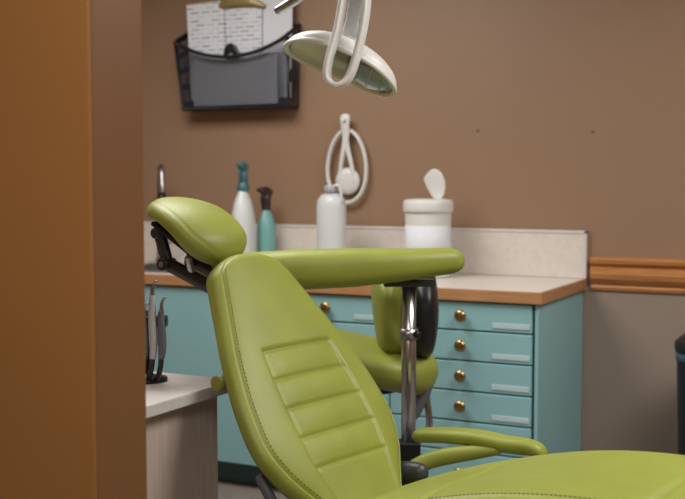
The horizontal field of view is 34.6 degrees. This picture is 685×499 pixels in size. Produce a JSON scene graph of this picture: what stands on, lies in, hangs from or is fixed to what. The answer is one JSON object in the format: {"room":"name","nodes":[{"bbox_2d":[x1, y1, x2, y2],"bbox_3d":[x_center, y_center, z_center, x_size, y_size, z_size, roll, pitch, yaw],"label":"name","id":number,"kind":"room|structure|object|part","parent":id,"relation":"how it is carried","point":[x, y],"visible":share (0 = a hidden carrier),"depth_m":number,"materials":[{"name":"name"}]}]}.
{"room":"dental clinic","nodes":[
{"label":"dental clinic","id":0,"kind":"room"},
{"bbox_2d":[0,0,146,498],"bbox_3d":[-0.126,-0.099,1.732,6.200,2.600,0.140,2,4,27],"label":"door frame","id":1,"kind":"structure","parent":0,"point":[73,359],"depth_m":1.85,"materials":[{"name":"brown paint"}]},
{"bbox_2d":[218,481,286,498],"bbox_3d":[-0.110,1.246,1.850,6.400,0.100,6.250,2,4,27],"label":"floor","id":2,"kind":"structure","parent":0,"point":[226,490],"depth_m":4.62,"materials":[{"name":"tile"}]},
{"bbox_2d":[146,372,227,498],"bbox_3d":[-0.827,0.742,2.682,0.838,0.800,0.795,2,4,27],"label":"base cabinet","id":3,"kind":"object","parent":2,"relation":"on","point":[182,435],"visible":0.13,"depth_m":2.68,"materials":[{"name":"grey laminate"}]},
{"bbox_2d":[146,372,227,418],"bbox_3d":[-0.827,0.358,2.658,0.838,0.030,0.795,2,4,27],"label":"countertop","id":4,"kind":"structure","parent":3,"relation":"on","point":[180,390],"depth_m":2.67,"materials":[{"name":"grey laminate"}]},
{"bbox_2d":[145,280,167,383],"bbox_3d":[-0.487,0.203,2.770,0.146,0.264,0.128,2,4,27],"label":"stand","id":5,"kind":"object","parent":4,"relation":"on","point":[155,325],"visible":0.59,"depth_m":2.72,"materials":[{"name":"black plastic"}]},
{"bbox_3d":[-0.495,0.239,2.793,0.018,0.170,0.018,2,4,27],"label":"post","id":6,"kind":"part","parent":5,"relation":"part of","materials":[{"name":"black plastic"}]},
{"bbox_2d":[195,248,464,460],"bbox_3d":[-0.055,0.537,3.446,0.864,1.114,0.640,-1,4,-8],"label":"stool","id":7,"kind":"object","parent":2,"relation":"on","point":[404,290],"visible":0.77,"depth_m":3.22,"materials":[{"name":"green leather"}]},
{"bbox_3d":[0.085,0.428,3.534,0.200,0.040,0.200,2,4,27],"label":"seat plate","id":8,"kind":"part","parent":7,"relation":"part of","materials":[{"name":"black plastic"}]},
{"bbox_3d":[0.090,0.357,3.530,0.436,0.210,0.429,2,4,27],"label":"seat","id":9,"kind":"part","parent":7,"relation":"part of","materials":[{"name":"green leather"}]},
{"bbox_3d":[0.195,0.342,3.238,0.043,0.530,0.043,2,4,27],"label":"post","id":10,"kind":"part","parent":7,"relation":"part of","materials":[{"name":"silver metal"}]},
{"bbox_3d":[0.210,0.248,3.217,0.022,0.021,0.042,-4,5,-45],"label":"post clamp knob","id":11,"kind":"part","parent":7,"relation":"part of","materials":[{"name":"black plastic"}]},
{"bbox_2d":[144,261,586,488],"bbox_3d":[-0.390,0.549,4.943,2.817,0.900,0.661,2,4,27],"label":"base cabinet","id":12,"kind":"object","parent":2,"relation":"on","point":[507,352],"visible":0.41,"depth_m":4.22,"materials":[{"name":"teal laminate"}]},
{"bbox_3d":[-0.067,0.233,4.406,0.048,0.048,0.035,2,4,27],"label":"knob","id":13,"kind":"part","parent":12,"relation":"part of","materials":[{"name":"gold metal"}]},
{"bbox_2d":[144,261,581,291],"bbox_3d":[-0.387,0.120,4.936,2.805,0.043,0.623,2,4,27],"label":"countertop","id":14,"kind":"structure","parent":12,"relation":"on","point":[459,281],"depth_m":4.41,"materials":[{"name":"beige laminate"}]},
{"bbox_2d":[155,164,171,262],"bbox_3d":[-0.857,-0.172,5.344,0.101,0.487,0.221,-1,4,-16],"label":"kitchen faucet","id":15,"kind":"object","parent":14,"relation":"on","point":[161,193],"visible":0.43,"depth_m":5.25,"materials":[{"name":"silver metal"}]},
{"bbox_2d":[144,262,184,272],"bbox_3d":[-0.773,0.108,5.074,0.570,0.051,0.410,2,4,27],"label":"sink","id":16,"kind":"object","parent":14,"relation":"in","point":[151,267],"visible":0.19,"depth_m":5.31,"materials":[{"name":"metal"}]},
{"bbox_2d":[144,264,165,270],"bbox_3d":[-0.773,0.111,5.074,0.528,0.044,0.370,2,4,27],"label":"basin","id":17,"kind":"object","parent":16,"relation":"in","point":[148,267],"depth_m":5.32,"materials":[{"name":"metal"}]},
{"bbox_2d":[232,161,254,252],"bbox_3d":[-0.451,-0.154,5.000,0.102,0.494,0.128,2,4,27],"label":"spray bottle","id":18,"kind":"object","parent":14,"relation":"on","point":[243,211],"visible":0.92,"depth_m":4.96,"materials":[{"name":"white plastic"}]},
{"bbox_3d":[-0.462,-0.342,4.962,0.014,0.065,0.020,2,4,27],"label":"lever","id":19,"kind":"part","parent":18,"relation":"part of","materials":[{"name":"teal plastic"}]},
{"bbox_2d":[256,186,275,251],"bbox_3d":[-0.357,-0.103,5.118,0.081,0.379,0.110,2,4,27],"label":"spray bottle","id":20,"kind":"object","parent":14,"relation":"on","point":[266,229],"visible":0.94,"depth_m":5.09,"materials":[{"name":"teal plastic"}]},
{"bbox_3d":[-0.372,-0.235,5.092,0.014,0.065,0.019,3,5,37],"label":"lever","id":21,"kind":"part","parent":20,"relation":"part of","materials":[{"name":"brown plastic"}]},
{"bbox_2d":[317,184,345,248],"bbox_3d":[-0.049,-0.093,4.855,0.136,0.391,0.109,2,4,27],"label":"bottle","id":22,"kind":"object","parent":14,"relation":"on","point":[331,205],"visible":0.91,"depth_m":4.81,"materials":[{"name":"grey plastic"}]},
{"bbox_2d":[403,169,452,278],"bbox_3d":[0.362,-0.112,4.644,0.212,0.456,0.212,2,4,27],"label":"tub","id":23,"kind":"object","parent":14,"relation":"on","point":[427,221],"visible":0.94,"depth_m":4.57,"materials":[{"name":"white plastic"}]},
{"bbox_3d":[0.362,-0.186,4.639,0.212,0.056,0.212,2,4,27],"label":"lid","id":24,"kind":"part","parent":23,"relation":"part of","materials":[{"name":"white plastic"}]},
{"bbox_3d":[0.446,0.594,4.167,0.048,0.048,0.035,2,4,27],"label":"knob","id":25,"kind":"part","parent":12,"relation":"part of","materials":[{"name":"gold metal"}]},
{"bbox_3d":[0.446,0.479,4.160,0.048,0.048,0.035,2,4,27],"label":"knob","id":26,"kind":"part","parent":12,"relation":"part of","materials":[{"name":"gold metal"}]},
{"bbox_3d":[0.446,0.363,4.152,0.048,0.048,0.035,2,4,27],"label":"knob","id":27,"kind":"part","parent":12,"relation":"part of","materials":[{"name":"gold metal"}]},
{"bbox_3d":[0.446,0.250,4.145,0.048,0.048,0.035,2,4,27],"label":"knob","id":28,"kind":"part","parent":12,"relation":"part of","materials":[{"name":"gold metal"}]},
{"bbox_3d":[0.854,0.610,4.332,0.013,0.856,0.624,2,4,27],"label":"panel","id":29,"kind":"part","parent":12,"relation":"part of","materials":[{"name":"teal laminate"}]},
{"bbox_2d":[146,197,684,498],"bbox_3d":[0.362,0.518,2.544,2.034,1.264,0.689,3,5,37],"label":"dental chair","id":30,"kind":"object","parent":2,"relation":"on","point":[308,412],"visible":1,"depth_m":2.71,"materials":[{"name":"green leather"}]},
{"bbox_3d":[-0.410,-0.032,2.965,0.153,0.088,0.150,3,5,38],"label":"headrest plate","id":31,"kind":"part","parent":30,"relation":"part of","materials":[{"name":"black plastic"}]},
{"bbox_3d":[-0.388,0.078,2.906,0.184,0.100,0.023,2,4,27],"label":"headrest arm","id":32,"kind":"part","parent":30,"relation":"part of","materials":[{"name":"black plastic"}]},
{"bbox_3d":[-0.327,0.073,2.985,0.184,0.100,0.023,2,4,27],"label":"headrest arm","id":33,"kind":"part","parent":30,"relation":"part of","materials":[{"name":"black plastic"}]},
{"bbox_3d":[-0.291,0.322,2.667,0.036,0.036,0.045,3,5,38],"label":"lock knob","id":34,"kind":"part","parent":30,"relation":"part of","materials":[{"name":"green plastic"}]},
{"bbox_3d":[-0.102,0.366,2.778,0.507,0.696,0.530,2,4,27],"label":"backrest","id":35,"kind":"part","parent":30,"relation":"part of","materials":[{"name":"green leather"}]},
{"bbox_2d":[373,450,684,498],"bbox_3d":[0.553,0.606,2.318,1.451,0.319,0.554,3,5,38],"label":"seat cushion","id":36,"kind":"object","parent":30,"relation":"on","point":[598,474],"depth_m":2.32,"materials":[{"name":"green leather"}]},
{"bbox_2d":[675,333,684,454],"bbox_3d":[1.390,0.678,4.079,0.316,0.752,0.316,2,4,27],"label":"waste bin","id":37,"kind":"object","parent":2,"relation":"on","point":[679,342],"visible":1,"depth_m":4.05,"materials":[{"name":"black plastic"}]},
{"bbox_3d":[1.390,0.341,4.058,0.316,0.077,0.316,2,4,27],"label":"lid","id":38,"kind":"part","parent":37,"relation":"part of","materials":[{"name":"black plastic"}]},
{"bbox_2d":[141,0,684,273],"bbox_3d":[1.282,-0.733,4.461,6.400,1.680,0.120,2,4,27],"label":"wall","id":39,"kind":"structure","parent":0,"point":[535,78],"depth_m":4.76,"materials":[{"name":"brown paint"}]},
{"bbox_2d":[173,23,300,111],"bbox_3d":[-0.504,-0.860,5.211,0.642,0.396,0.138,2,4,27],"label":"file holder","id":40,"kind":"object","parent":39,"relation":"attached to","point":[293,74],"visible":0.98,"depth_m":5.16,"materials":[{"name":"grey metal"}]},
{"bbox_2d":[186,0,292,105],"bbox_3d":[-0.490,-0.953,5.203,0.571,0.536,0.078,2,4,27],"label":"paper forms","id":41,"kind":"object","parent":40,"relation":"in","point":[250,25],"visible":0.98,"depth_m":5.20,"materials":[{"name":"white paper"}]},
{"bbox_2d":[326,114,367,203],"bbox_3d":[0.018,-0.411,5.016,0.214,0.412,0.080,2,4,27],"label":"hose","id":42,"kind":"object","parent":39,"relation":"attached to","point":[348,179],"visible":0.94,"depth_m":5.00,"materials":[{"name":"white plastic"}]},
{"bbox_3d":[0.005,-0.462,5.007,0.069,0.310,0.025,3,4,35],"label":"handle","id":43,"kind":"part","parent":42,"relation":"part of","materials":[{"name":"white plastic"}]},
{"bbox_2d":[144,221,587,278],"bbox_3d":[-0.241,-0.018,5.201,2.817,0.199,0.025,2,4,27],"label":"backsplash","id":44,"kind":"structure","parent":39,"relation":"attached to","point":[508,252],"depth_m":4.74,"materials":[{"name":"beige laminate"}]},
{"bbox_2d":[456,273,684,453],"bbox_3d":[1.282,0.565,4.543,6.400,0.920,0.120,2,4,27],"label":"dado","id":45,"kind":"object","parent":39,"relation":"attached to","point":[629,401],"depth_m":4.52,"materials":[{"name":"beige paint"}]},
{"bbox_2d":[590,257,684,294],"bbox_3d":[2.518,0.149,3.797,3.345,0.140,0.038,2,4,27],"label":"trim","id":46,"kind":"structure","parent":39,"relation":"attached to","point":[641,275],"depth_m":4.46,"materials":[{"name":"brown wood"}]},
{"bbox_3d":[-0.110,-1.449,1.679,6.400,0.100,6.250,2,4,27],"label":"ceiling","id":47,"kind":"structure","parent":0,"visible":0},
{"bbox_2d":[274,0,396,97],"bbox_3d":[-0.015,-0.947,2.925,0.302,1.071,0.308,2,4,27],"label":"lamp","id":48,"kind":"object","parent":47,"relation":"hanging from","point":[341,53],"visible":1,"depth_m":2.90,"materials":[{"name":"white plastic"}]},
{"bbox_3d":[-0.072,-0.700,2.886,0.223,0.154,0.036,1,4,13],"label":"lever","id":49,"kind":"part","parent":48,"relation":"part of","materials":[{"name":"metal"}]},
{"bbox_3d":[-0.004,-0.504,2.975,0.300,0.163,0.216,0,4,0],"label":"lamp shade","id":50,"kind":"part","parent":48,"relation":"part of","materials":[{"name":"white plastic"}]}
]}

